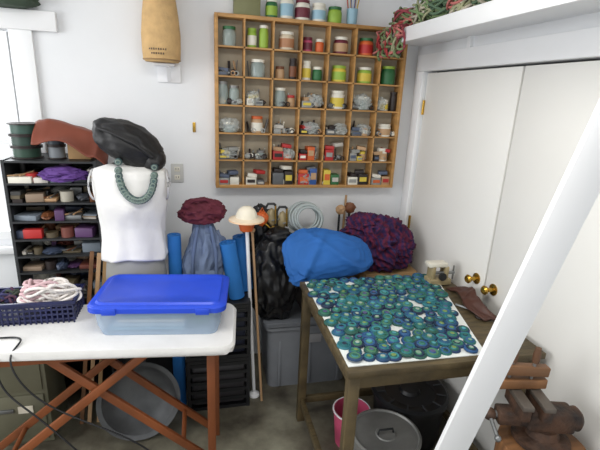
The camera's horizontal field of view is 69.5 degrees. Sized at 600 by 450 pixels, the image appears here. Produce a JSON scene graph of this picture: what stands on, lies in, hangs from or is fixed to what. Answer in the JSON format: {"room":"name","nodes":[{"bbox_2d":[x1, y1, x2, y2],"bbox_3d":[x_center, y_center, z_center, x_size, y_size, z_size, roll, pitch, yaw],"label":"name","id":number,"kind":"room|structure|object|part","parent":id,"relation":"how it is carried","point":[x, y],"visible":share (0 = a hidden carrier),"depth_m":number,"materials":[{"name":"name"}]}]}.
{"room":"art studio","nodes":[
{"label":"art studio","id":0,"kind":"room"},
{"bbox_2d":[0,0,420,359],"bbox_3d":[-1.175,-0.356,2.685,4.100,2.750,0.120,-1,17,-13],"label":"wall","id":1,"kind":"structure","parent":0,"point":[94,67],"depth_m":2.58,"materials":[{"name":"paint"}]},
{"bbox_2d":[0,245,13,253],"bbox_3d":[-2.006,0.151,2.549,1.200,0.040,0.060,-1,17,-13],"label":"trim","id":2,"kind":"structure","parent":1,"relation":"attached to","point":[4,249],"depth_m":2.58,"materials":[{"name":"paint"}]},
{"bbox_2d":[0,30,19,238],"bbox_3d":[-2.036,-0.475,2.402,0.890,1.170,0.060,-1,17,-13],"label":"window","id":3,"kind":"structure","parent":1,"relation":"in","point":[5,55],"depth_m":2.38,"materials":[{"name":"paint"}]},
{"bbox_2d":[7,29,46,152],"bbox_3d":[-1.527,-0.466,2.490,0.115,1.220,0.024,-1,17,-13],"label":"trim","id":4,"kind":"structure","parent":1,"relation":"attached to","point":[21,42],"depth_m":2.37,"materials":[{"name":"paint"}]},
{"bbox_2d":[0,7,57,32],"bbox_3d":[-1.949,-1.082,2.193,1.300,0.100,0.036,-1,17,-13],"label":"trim","id":5,"kind":"structure","parent":1,"relation":"attached to","point":[10,18],"depth_m":2.29,"materials":[{"name":"paint"}]},
{"bbox_2d":[0,0,40,8],"bbox_3d":[-1.500,-1.175,2.213,0.300,0.104,0.185,-1,17,-13],"label":"cap","id":6,"kind":"object","parent":5,"relation":"on","point":[18,4],"visible":1,"depth_m":2.20,"materials":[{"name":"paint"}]},
{"bbox_2d":[152,62,180,82],"bbox_3d":[-0.768,-0.877,2.498,0.150,0.102,0.105,-1,17,-13],"label":"wall bracket","id":7,"kind":"object","parent":1,"relation":"attached to","point":[167,72],"visible":1,"depth_m":2.53,"materials":[{"name":"white plastic"}]},
{"bbox_2d":[141,0,180,63],"bbox_3d":[-0.756,-1.219,2.327,0.208,0.645,0.179,-1,17,-13],"label":"bag","id":8,"kind":"object","parent":7,"relation":"on","point":[160,29],"visible":1,"depth_m":2.31,"materials":[{"name":"paper"}]},
{"bbox_2d":[171,163,183,182],"bbox_3d":[-0.771,-0.326,2.719,0.075,0.120,0.012,-1,17,-13],"label":"wall outlet","id":9,"kind":"object","parent":1,"relation":"attached to","point":[177,176],"visible":1,"depth_m":2.72,"materials":[{"name":"plastic"}]},
{"bbox_2d":[214,12,407,187],"bbox_3d":[0.067,-0.738,2.742,1.191,1.003,0.100,-1,17,-13],"label":"cubby shelf","id":10,"kind":"object","parent":1,"relation":"attached to","point":[273,56],"depth_m":2.73,"materials":[{"name":"brown wood"}]},
{"bbox_2d":[222,26,235,45],"bbox_3d":[-0.416,-1.094,2.515,0.074,0.102,0.091,-1,17,-13],"label":"jars","id":11,"kind":"object","parent":10,"relation":"on","point":[228,34],"depth_m":2.49,"materials":[{"name":"clear glass"}]},
{"bbox_2d":[218,81,239,104],"bbox_3d":[-0.430,-0.795,2.605,0.123,0.129,0.091,-1,17,-13],"label":"jars","id":12,"kind":"object","parent":10,"relation":"on","point":[234,94],"depth_m":2.58,"materials":[{"name":"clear glass"}]},
{"bbox_2d":[233,0,260,15],"bbox_3d":[-0.307,-1.269,2.487,0.156,0.125,0.090,-1,17,-13],"label":"tin box","id":13,"kind":"object","parent":10,"relation":"on","point":[246,7],"visible":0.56,"depth_m":2.45,"materials":[{"name":"paint"}]},
{"bbox_2d":[251,116,262,132],"bbox_3d":[-0.274,-0.629,2.693,0.069,0.098,0.091,-1,17,-13],"label":"jars","id":14,"kind":"object","parent":10,"relation":"on","point":[256,121],"depth_m":2.66,"materials":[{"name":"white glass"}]},
{"bbox_2d":[247,25,267,47],"bbox_3d":[-0.255,-1.107,2.549,0.118,0.121,0.091,-1,17,-13],"label":"jars","id":15,"kind":"object","parent":10,"relation":"on","point":[263,33],"depth_m":2.53,"materials":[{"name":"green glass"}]},
{"bbox_2d":[250,59,264,77],"bbox_3d":[-0.261,-0.940,2.600,0.084,0.100,0.091,-1,17,-13],"label":"jars","id":16,"kind":"object","parent":10,"relation":"on","point":[257,67],"depth_m":2.57,"materials":[{"name":"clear glass"}]},
{"bbox_2d":[275,66,283,78],"bbox_3d":[-0.132,-0.927,2.634,0.050,0.069,0.091,-1,17,-13],"label":"jars","id":17,"kind":"object","parent":10,"relation":"on","point":[279,72],"depth_m":2.61,"materials":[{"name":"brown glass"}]},
{"bbox_2d":[274,88,294,106],"bbox_3d":[-0.104,-0.791,2.683,0.127,0.106,0.091,-1,17,-13],"label":"jars","id":18,"kind":"object","parent":10,"relation":"on","point":[279,95],"depth_m":2.66,"materials":[{"name":"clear glass"}]},
{"bbox_2d":[279,31,293,49],"bbox_3d":[-0.089,-1.100,2.591,0.086,0.100,0.091,-1,17,-13],"label":"jars","id":19,"kind":"object","parent":10,"relation":"on","point":[286,39],"depth_m":2.56,"materials":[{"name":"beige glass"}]},
{"bbox_2d":[289,58,296,78],"bbox_3d":[-0.052,-0.954,2.645,0.045,0.115,0.091,-1,17,-13],"label":"jars","id":20,"kind":"object","parent":10,"relation":"on","point":[292,65],"depth_m":2.63,"materials":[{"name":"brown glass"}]},
{"bbox_2d":[219,90,385,184],"bbox_3d":[0.021,-0.555,2.777,1.092,0.594,0.098,-1,17,-13],"label":"plastic bags","id":21,"kind":"object","parent":10,"relation":"in","point":[311,127],"visible":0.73,"depth_m":2.74},
{"bbox_2d":[265,0,341,22],"bbox_3d":[0.016,-1.266,2.564,0.458,0.105,0.091,-1,17,-13],"label":"jars","id":22,"kind":"object","parent":10,"relation":"on","point":[302,8],"depth_m":2.53,"materials":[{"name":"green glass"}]},
{"bbox_2d":[218,67,389,184],"bbox_3d":[0.058,-0.606,2.774,1.151,0.701,0.081,-1,17,-13],"label":"boxes","id":23,"kind":"object","parent":10,"relation":"on","point":[284,172],"visible":0.9,"depth_m":2.80,"materials":[{"name":"cardboard"}]},
{"bbox_3d":[0.065,-0.709,2.748,1.181,0.917,0.077,-1,17,-13],"label":"hardware parts","id":24,"kind":"part","parent":10,"relation":"part of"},
{"bbox_2d":[301,61,321,80],"bbox_3d":[0.063,-0.950,2.673,0.126,0.107,0.091,-1,17,-13],"label":"jars","id":25,"kind":"object","parent":10,"relation":"on","point":[306,67],"depth_m":2.66,"materials":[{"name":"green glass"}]},
{"bbox_2d":[302,37,323,51],"bbox_3d":[0.069,-1.093,2.630,0.129,0.076,0.091,-1,17,-13],"label":"jars","id":26,"kind":"object","parent":10,"relation":"on","point":[307,43],"depth_m":2.61,"materials":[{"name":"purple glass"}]},
{"bbox_2d":[330,90,343,108],"bbox_3d":[0.223,-0.799,2.758,0.088,0.108,0.091,-1,17,-13],"label":"jars","id":27,"kind":"object","parent":10,"relation":"on","point":[337,97],"depth_m":2.73,"materials":[{"name":"yellow plastic"}]},
{"bbox_2d":[331,65,345,81],"bbox_3d":[0.229,-0.948,2.713,0.094,0.095,0.091,-1,17,-13],"label":"jars","id":28,"kind":"object","parent":10,"relation":"on","point":[338,74],"depth_m":2.68,"materials":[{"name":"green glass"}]},
{"bbox_2d":[333,37,347,53],"bbox_3d":[0.237,-1.103,2.667,0.093,0.093,0.091,-1,17,-13],"label":"jars","id":29,"kind":"object","parent":10,"relation":"on","point":[340,46],"depth_m":2.64,"materials":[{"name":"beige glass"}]},
{"bbox_2d":[346,0,359,23],"bbox_3d":[0.319,-1.321,2.618,0.106,0.208,0.081,-1,17,-13],"label":"cup","id":30,"kind":"object","parent":10,"relation":"on","point":[352,13],"visible":0.87,"depth_m":2.61,"materials":[{"name":"paint"}]},
{"bbox_2d":[357,67,371,83],"bbox_3d":[0.393,-0.951,2.751,0.094,0.095,0.091,-1,17,-13],"label":"jars","id":31,"kind":"object","parent":10,"relation":"on","point":[364,74],"depth_m":2.72,"materials":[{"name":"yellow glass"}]},
{"bbox_2d":[358,38,372,55],"bbox_3d":[0.395,-1.109,2.702,0.096,0.099,0.091,-1,17,-13],"label":"jars","id":32,"kind":"object","parent":10,"relation":"on","point":[365,47],"depth_m":2.67,"materials":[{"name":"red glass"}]},
{"bbox_2d":[377,123,390,136],"bbox_3d":[0.541,-0.637,2.883,0.093,0.084,0.091,-1,17,-13],"label":"jars","id":33,"kind":"object","parent":10,"relation":"on","point":[385,129],"depth_m":2.85,"materials":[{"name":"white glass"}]},
{"bbox_2d":[380,66,394,84],"bbox_3d":[0.547,-0.961,2.784,0.098,0.110,0.091,-1,17,-13],"label":"jars","id":34,"kind":"object","parent":10,"relation":"on","point":[387,77],"depth_m":2.75,"materials":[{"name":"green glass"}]},
{"bbox_2d":[379,92,396,110],"bbox_3d":[0.561,-0.810,2.834,0.112,0.116,0.091,-1,17,-13],"label":"jars","id":35,"kind":"object","parent":10,"relation":"on","point":[393,95],"depth_m":2.83,"materials":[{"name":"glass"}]},
{"bbox_2d":[3,353,446,449],"bbox_3d":[-0.791,1.662,0.976,4.400,0.100,4.800,-1,17,-13],"label":"floor","id":36,"kind":"structure","parent":0,"point":[271,423],"depth_m":2.50,"materials":[{"name":"concrete"}]},
{"bbox_2d":[0,364,67,445],"bbox_3d":[-1.649,0.836,2.310,0.620,0.640,0.289,-1,17,-13],"label":"filing cabinet","id":37,"kind":"object","parent":36,"relation":"on","point":[42,380],"visible":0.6,"depth_m":2.25,"materials":[{"name":"metal"}]},
{"bbox_2d":[0,153,122,389],"bbox_3d":[-1.355,0.333,2.571,0.444,1.480,0.310,-1,17,-13],"label":"storage rack","id":38,"kind":"object","parent":36,"relation":"on","point":[9,166],"visible":0.24,"depth_m":2.35,"materials":[{"name":"metal"}]},
{"bbox_2d":[6,122,66,158],"bbox_3d":[-1.383,-0.446,2.286,0.270,0.178,0.150,-1,17,-13],"label":"pots","id":39,"kind":"object","parent":38,"relation":"on","point":[20,133],"visible":0.8,"depth_m":2.23,"materials":[{"name":"plastic"}]},
{"bbox_2d":[7,163,102,293],"bbox_3d":[-1.333,0.017,2.454,0.450,0.743,0.290,-1,17,-13],"label":"supplies","id":40,"kind":"object","parent":38,"relation":"in","point":[47,193],"visible":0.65,"depth_m":2.38,"materials":[{"name":"fabric"}]},
{"bbox_2d":[36,165,91,182],"bbox_3d":[-1.240,-0.273,2.276,0.266,0.073,0.175,-1,17,-13],"label":"fabric","id":41,"kind":"object","parent":38,"relation":"on","point":[58,174],"visible":0.98,"depth_m":2.22,"materials":[{"name":"fabric"}]},
{"bbox_2d":[31,118,108,164],"bbox_3d":[-1.210,-0.453,2.330,0.352,0.226,0.270,-1,17,-13],"label":"leather hide","id":42,"kind":"object","parent":38,"relation":"on","point":[80,138],"visible":0.84,"depth_m":2.25,"materials":[{"name":"brown leather"}]},
{"bbox_2d":[67,144,91,158],"bbox_3d":[-1.194,-0.421,2.381,0.112,0.092,0.180,-1,17,-13],"label":"cardboard box","id":43,"kind":"object","parent":38,"relation":"on","point":[73,153],"visible":0.39,"depth_m":2.30,"materials":[{"name":"cardboard"}]},
{"bbox_2d":[80,251,105,423],"bbox_3d":[-1.142,0.641,2.397,0.078,1.014,0.227,15,21,36],"label":"wooden slats","id":44,"kind":"object","parent":36,"relation":"on","point":[91,259],"visible":0.4,"depth_m":2.35,"materials":[{"name":"brown wood"}]},
{"bbox_2d":[0,303,235,449],"bbox_3d":[-1.074,0.851,2.130,1.498,0.793,0.438,0,17,-8],"label":"ironing board","id":45,"kind":"object","parent":36,"relation":"on","point":[55,344],"visible":0.85,"depth_m":1.96,"materials":[{"name":"white fabric"}]},
{"bbox_2d":[0,283,85,326],"bbox_3d":[-1.266,0.383,2.077,0.400,0.113,0.204,-1,17,-13],"label":"plastic basket","id":46,"kind":"object","parent":45,"relation":"on","point":[13,314],"visible":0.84,"depth_m":2.01,"materials":[{"name":"blue plastic"}]},
{"bbox_2d":[0,287,19,303],"bbox_3d":[-1.370,0.350,2.054,0.116,0.101,0.114,7,17,13],"label":"heap","id":47,"kind":"object","parent":46,"relation":"in","point":[7,296],"visible":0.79,"depth_m":2.03,"materials":[{"name":"fabric"}]},
{"bbox_2d":[17,277,81,309],"bbox_3d":[-1.194,0.317,2.073,0.281,0.168,0.150,-1,17,-11],"label":"heap","id":48,"kind":"object","parent":46,"relation":"in","point":[55,288],"visible":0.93,"depth_m":2.02,"materials":[{"name":"fabric"}]},
{"bbox_2d":[0,336,148,449],"bbox_3d":[-1.097,0.917,1.857,1.081,0.790,0.314,3,17,0],"label":"extension cord","id":49,"kind":"object","parent":45,"relation":"on","point":[19,338],"visible":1,"depth_m":1.86,"materials":[{"name":"black plastic"}]},
{"bbox_2d":[87,274,228,334],"bbox_3d":[-0.654,0.380,2.093,0.604,0.166,0.386,1,17,-6],"label":"storage bin","id":50,"kind":"object","parent":45,"relation":"on","point":[125,304],"visible":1,"depth_m":1.97,"materials":[{"name":"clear plastic"}]},
{"bbox_2d":[106,163,166,361],"bbox_3d":[-0.889,0.373,2.377,0.312,1.554,0.206,-1,17,-13],"label":"mannequin","id":51,"kind":"object","parent":36,"relation":"on","point":[125,267],"visible":0.08,"depth_m":2.25},
{"bbox_2d":[87,163,170,262],"bbox_3d":[-0.866,-0.067,2.236,0.382,0.503,0.269,-1,17,-13],"label":"sleeveless top","id":52,"kind":"object","parent":51,"relation":"on","point":[130,231],"visible":0.94,"depth_m":2.16,"materials":[{"name":"white fabric"}]},
{"bbox_2d":[92,117,165,169],"bbox_3d":[-0.846,-0.401,2.151,0.338,0.253,0.262,-1,17,-13],"label":"leather jacket","id":53,"kind":"object","parent":51,"relation":"on","point":[126,140],"visible":0.97,"depth_m":2.07,"materials":[{"name":"black leather"}]},
{"bbox_2d":[114,158,157,204],"bbox_3d":[-0.789,-0.211,2.092,0.200,0.216,0.093,-1,17,-13],"label":"necklace","id":54,"kind":"object","parent":51,"relation":"hanging from","point":[127,195],"visible":1,"depth_m":2.07,"materials":[{"name":"stone"}]},
{"bbox_2d":[96,362,179,440],"bbox_3d":[-0.878,0.948,2.375,0.428,0.418,0.176,-1,17,-13],"label":"pan","id":55,"kind":"object","parent":36,"relation":"on","point":[112,418],"visible":0.66,"depth_m":2.40,"materials":[{"name":"grey metal"}]},
{"bbox_2d":[123,357,172,374],"bbox_3d":[-0.938,0.844,2.791,0.360,0.415,0.260,-1,17,-13],"label":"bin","id":56,"kind":"object","parent":36,"relation":"on","point":[166,362],"visible":0.02,"depth_m":2.68,"materials":[{"name":"black plastic"}]},
{"bbox_2d":[167,233,186,404],"bbox_3d":[-0.712,0.579,2.515,0.072,1.100,0.072,-1,17,-13],"label":"foam mat","id":57,"kind":"object","parent":36,"relation":"on","point":[173,239],"visible":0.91,"depth_m":2.39,"materials":[{"name":"blue plastic"}]},
{"bbox_2d":[186,291,250,410],"bbox_3d":[-0.512,0.743,2.689,0.370,0.707,0.310,-1,17,-13],"label":"plastic crate","id":58,"kind":"object","parent":36,"relation":"on","point":[234,367],"visible":0.56,"depth_m":2.59,"materials":[{"name":"paint"}]},
{"bbox_2d":[182,223,225,274],"bbox_3d":[-0.557,0.163,2.466,0.265,0.520,0.231,5,17,9],"label":"cloth","id":59,"kind":"object","parent":58,"relation":"on","point":[202,254],"visible":0.45,"depth_m":2.40,"materials":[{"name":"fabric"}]},
{"bbox_2d":[177,197,226,224],"bbox_3d":[-0.544,-0.092,2.401,0.275,0.149,0.207,-1,17,-13],"label":"bag","id":60,"kind":"object","parent":59,"relation":"on","point":[201,210],"visible":1,"depth_m":2.34,"materials":[{"name":"fabric"}]},
{"bbox_2d":[219,239,244,299],"bbox_3d":[-0.389,0.257,2.481,0.145,0.350,0.092,-1,17,-13],"label":"foam mat","id":61,"kind":"object","parent":58,"relation":"on","point":[228,248],"visible":1,"depth_m":2.44,"materials":[{"name":"blue plastic"}]},
{"bbox_2d":[232,233,252,291],"bbox_3d":[-0.341,0.226,2.590,0.128,0.348,0.088,-1,17,-13],"label":"foam mat","id":62,"kind":"object","parent":58,"relation":"on","point":[240,239],"visible":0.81,"depth_m":2.54,"materials":[{"name":"blue plastic"}]},
{"bbox_2d":[228,206,264,398],"bbox_3d":[-0.321,0.501,2.551,0.200,1.265,0.200,-1,17,-13],"label":"floor lamp","id":63,"kind":"object","parent":36,"relation":"on","point":[246,217],"visible":0.98,"depth_m":2.41,"materials":[{"name":"white plastic"}]},
{"bbox_2d":[251,229,262,400],"bbox_3d":[-0.263,0.562,2.607,0.126,1.122,0.032,17,22,40],"label":"stick","id":64,"kind":"object","parent":36,"relation":"on","point":[253,231],"visible":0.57,"depth_m":2.59,"materials":[{"name":"wood"}]},
{"bbox_2d":[261,299,342,386],"bbox_3d":[0.022,0.781,3.004,0.620,0.500,0.420,-1,17,-13],"label":"storage tote","id":65,"kind":"object","parent":36,"relation":"on","point":[280,338],"visible":0.5,"depth_m":2.83,"materials":[{"name":"grey plastic"}]},
{"bbox_2d":[250,226,296,318],"bbox_3d":[-0.167,0.288,2.690,0.318,0.591,0.284,-2,17,-16],"label":"trash bag","id":66,"kind":"object","parent":65,"relation":"on","point":[276,297],"visible":0.74,"depth_m":2.58,"materials":[{"name":"plastic"}]},
{"bbox_2d":[243,203,274,255],"bbox_3d":[-0.255,0.061,2.750,0.220,0.404,0.209,-1,17,-13],"label":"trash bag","id":67,"kind":"object","parent":66,"relation":"on","point":[259,230],"visible":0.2,"depth_m":2.66,"materials":[{"name":"plastic"}]},
{"bbox_2d":[257,207,268,225],"bbox_3d":[-0.228,-0.050,2.564,0.086,0.127,0.069,-1,17,-13],"label":"pouch","id":68,"kind":"object","parent":66,"relation":"on","point":[261,212],"visible":0.52,"depth_m":2.54,"materials":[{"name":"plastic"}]},
{"bbox_2d":[264,203,289,228],"bbox_3d":[-0.141,-0.051,2.662,0.169,0.190,0.062,-1,17,-13],"label":"c-clamps","id":69,"kind":"object","parent":66,"relation":"on","point":[281,220],"visible":0.88,"depth_m":2.64,"materials":[{"name":"metal"}]},
{"bbox_2d":[288,201,323,230],"bbox_3d":[0.035,-0.047,2.691,0.237,0.191,0.135,-5,18,-25],"label":"coil","id":70,"kind":"object","parent":66,"relation":"on","point":[294,224],"visible":0.79,"depth_m":2.67,"materials":[{"name":"white plastic"}]},
{"bbox_2d":[282,227,372,286],"bbox_3d":[0.168,0.183,2.558,0.562,0.321,0.234,-1,17,-13],"label":"pillow","id":71,"kind":"object","parent":66,"relation":"on","point":[315,253],"visible":0.96,"depth_m":2.48,"materials":[{"name":"fabric"}]},
{"bbox_2d":[295,275,354,316],"bbox_3d":[0.154,0.387,2.908,0.320,0.312,0.342,-1,17,-13],"label":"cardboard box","id":72,"kind":"object","parent":65,"relation":"on","point":[298,295],"visible":0.02,"depth_m":2.88,"materials":[{"name":"cardboard"}]},
{"bbox_2d":[336,195,355,230],"bbox_3d":[0.289,0.399,3.067,0.116,1.220,0.135,10,18,22],"label":"tools","id":73,"kind":"object","parent":36,"relation":"on","point":[348,207],"visible":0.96,"depth_m":2.90,"materials":[{"name":"wood"}]},
{"bbox_2d":[333,397,370,446],"bbox_3d":[0.282,1.117,2.418,0.214,0.217,0.214,-1,17,-13],"label":"bucket","id":74,"kind":"object","parent":36,"relation":"on","point":[338,404],"visible":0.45,"depth_m":2.43,"materials":[{"name":"plastic"}]},
{"bbox_2d":[355,264,417,278],"bbox_3d":[0.538,0.634,3.069,0.364,0.792,0.364,-1,17,-13],"label":"cardboard box","id":75,"kind":"object","parent":36,"relation":"on","point":[409,271],"visible":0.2,"depth_m":2.81,"materials":[{"name":"cardboard"}]},
{"bbox_2d":[339,211,415,272],"bbox_3d":[0.524,0.096,2.841,0.448,0.359,0.441,-14,23,-43],"label":"fabric pile","id":76,"kind":"object","parent":75,"relation":"on","point":[391,244],"visible":0.8,"depth_m":2.73,"materials":[{"name":"purple fabric"}]},
{"bbox_2d":[353,408,421,449],"bbox_3d":[0.414,1.147,2.158,0.344,0.320,0.344,-1,17,-13],"label":"galvanized bucket","id":77,"kind":"object","parent":36,"relation":"on","point":[376,429],"visible":0.87,"depth_m":2.13,"materials":[{"name":"metal"}]},
{"bbox_2d":[371,380,448,449],"bbox_3d":[0.617,1.063,2.497,0.430,0.305,0.430,-1,17,-13],"label":"bin","id":78,"kind":"object","parent":36,"relation":"on","point":[424,403],"visible":0.62,"depth_m":2.37,"materials":[{"name":"plastic"}]},
{"bbox_2d":[296,280,545,449],"bbox_3d":[0.491,0.843,2.211,0.865,0.880,0.830,-1,17,-13],"label":"work table","id":79,"kind":"object","parent":36,"relation":"on","point":[358,379],"visible":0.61,"depth_m":1.76,"materials":[{"name":"brown wood"}]},
{"bbox_2d":[305,281,481,366],"bbox_3d":[0.478,0.417,2.081,0.780,0.004,0.780,-1,17,-13],"label":"poster board","id":80,"kind":"object","parent":79,"relation":"on","point":[463,353],"visible":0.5,"depth_m":1.83,"materials":[{"name":"white paper"}]},
{"bbox_2d":[424,260,454,285],"bbox_3d":[0.782,0.267,2.408,0.165,0.128,0.087,-1,17,-13],"label":"clamp","id":81,"kind":"object","parent":80,"relation":"on","point":[431,277],"visible":0.99,"depth_m":2.39,"materials":[{"name":"metal"}]},
{"bbox_2d":[455,303,481,319],"bbox_3d":[0.854,0.419,2.122,0.089,0.014,0.174,-5,18,-24],"label":"scissors","id":82,"kind":"object","parent":79,"relation":"on","point":[456,304],"visible":0.29,"depth_m":2.15,"materials":[{"name":"metal"}]},
{"bbox_2d":[446,286,495,320],"bbox_3d":[0.859,0.367,2.188,0.106,0.070,0.368,1,17,-7],"label":"leather strap","id":83,"kind":"object","parent":79,"relation":"on","point":[471,301],"visible":1,"depth_m":2.12,"materials":[{"name":"leather"}]},
{"bbox_2d":[434,99,599,449],"bbox_3d":[0.597,0.203,1.152,0.646,2.737,0.055,10,18,23],"label":"beam","id":84,"kind":"structure","parent":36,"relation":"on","point":[578,189],"depth_m":1.13,"materials":[{"name":"paint"}]},
{"bbox_2d":[494,425,585,449],"bbox_3d":[0.888,1.126,1.700,0.360,0.665,0.357,-1,17,-13],"label":"tree stump","id":85,"kind":"object","parent":36,"relation":"on","point":[508,442],"visible":0.35,"depth_m":1.62,"materials":[{"name":"brown wood"}]},
{"bbox_2d":[485,389,584,449],"bbox_3d":[0.855,0.708,1.597,0.359,0.191,0.204,3,17,1],"label":"bench vise","id":86,"kind":"object","parent":85,"relation":"on","point":[536,422],"visible":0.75,"depth_m":1.56,"materials":[{"name":"metal"}]},
{"bbox_2d":[500,346,550,388],"bbox_3d":[0.813,0.520,1.584,0.203,0.168,0.036,1,17,-5],"label":"clamp","id":87,"kind":"object","parent":86,"relation":"on","point":[520,375],"visible":0.68,"depth_m":1.58,"materials":[{"name":"brown wood"}]},
{"bbox_2d":[399,12,599,224],"bbox_3d":[1.292,0.271,0.983,0.120,2.750,4.500,-1,17,-13],"label":"wall","id":88,"kind":"structure","parent":0,"point":[591,20],"depth_m":2.01,"materials":[{"name":"paint"}]},
{"bbox_2d":[407,66,525,421],"bbox_3d":[0.845,0.129,2.627,0.100,2.020,0.867,-1,17,-13],"label":"door","id":89,"kind":"structure","parent":88,"relation":"in","point":[469,117],"depth_m":2.40,"materials":[{"name":"paint"}]},
{"bbox_2d":[382,0,599,47],"bbox_3d":[0.913,-0.735,1.601,0.301,0.198,2.500,-1,17,-13],"label":"wall shelf","id":90,"kind":"object","parent":88,"relation":"attached to","point":[492,16],"visible":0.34,"depth_m":1.78,"materials":[{"name":"paint"}]},
{"bbox_2d":[372,21,412,60],"bbox_3d":[0.556,-1.066,2.534,0.141,0.196,0.364,-1,17,-13],"label":"garland","id":91,"kind":"object","parent":90,"relation":"on","point":[383,43],"visible":0.94,"depth_m":2.46,"materials":[{"name":"yarn"}]},
{"bbox_2d":[389,7,415,26],"bbox_3d":[0.654,-1.171,2.492,0.240,0.156,0.311,1,17,-6],"label":"yarn skein","id":92,"kind":"object","parent":90,"relation":"on","point":[401,15],"visible":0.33,"depth_m":2.41,"materials":[{"name":"fabric"}]},
{"bbox_2d":[409,0,436,23],"bbox_3d":[0.705,-1.113,2.244,0.247,0.179,0.285,-1,17,-13],"label":"yarn skein","id":93,"kind":"object","parent":90,"relation":"on","point":[422,10],"visible":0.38,"depth_m":2.21,"materials":[{"name":"fabric"}]},
{"bbox_2d":[428,0,450,17],"bbox_3d":[0.763,-1.059,2.084,0.235,0.172,0.258,-7,19,-30],"label":"yarn skein","id":94,"kind":"object","parent":90,"relation":"on","point":[440,7],"visible":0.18,"depth_m":2.06,"materials":[{"name":"fabric"}]},
{"bbox_2d":[446,0,472,13],"bbox_3d":[0.780,-1.014,1.934,0.221,0.174,0.260,-1,17,-13],"label":"yarn skein","id":95,"kind":"object","parent":90,"relation":"on","point":[456,5],"visible":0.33,"depth_m":1.91,"materials":[{"name":"fabric"}]},
{"bbox_2d":[469,0,491,6],"bbox_3d":[0.816,-0.959,1.762,0.246,0.176,0.297,-1,17,-13],"label":"yarn skein","id":96,"kind":"object","parent":90,"relation":"on","point":[474,2],"visible":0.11,"depth_m":1.78,"materials":[{"name":"fabric"}]},
{"bbox_2d":[399,27,599,224],"bbox_3d":[0.938,0.208,2.203,0.022,2.140,1.935,-1,17,-13],"label":"trim","id":97,"kind":"structure","parent":88,"relation":"attached to","point":[583,43],"depth_m":2.09,"materials":[{"name":"paint"}]},
{"bbox_2d":[437,60,595,72],"bbox_3d":[1.034,0.255,2.237,0.020,2.040,1.760,-1,17,-13],"label":"trim","id":98,"kind":"structure","parent":88,"relation":"attached to","point":[589,60],"depth_m":2.00,"materials":[{"name":"black metal"}]},
{"bbox_2d":[473,60,599,449],"bbox_3d":[1.038,0.383,1.809,0.100,2.020,0.866,-1,17,-13],"label":"door","id":99,"kind":"structure","parent":88,"relation":"in","point":[557,102],"depth_m":1.78,"materials":[{"name":"paint"}]}
]}

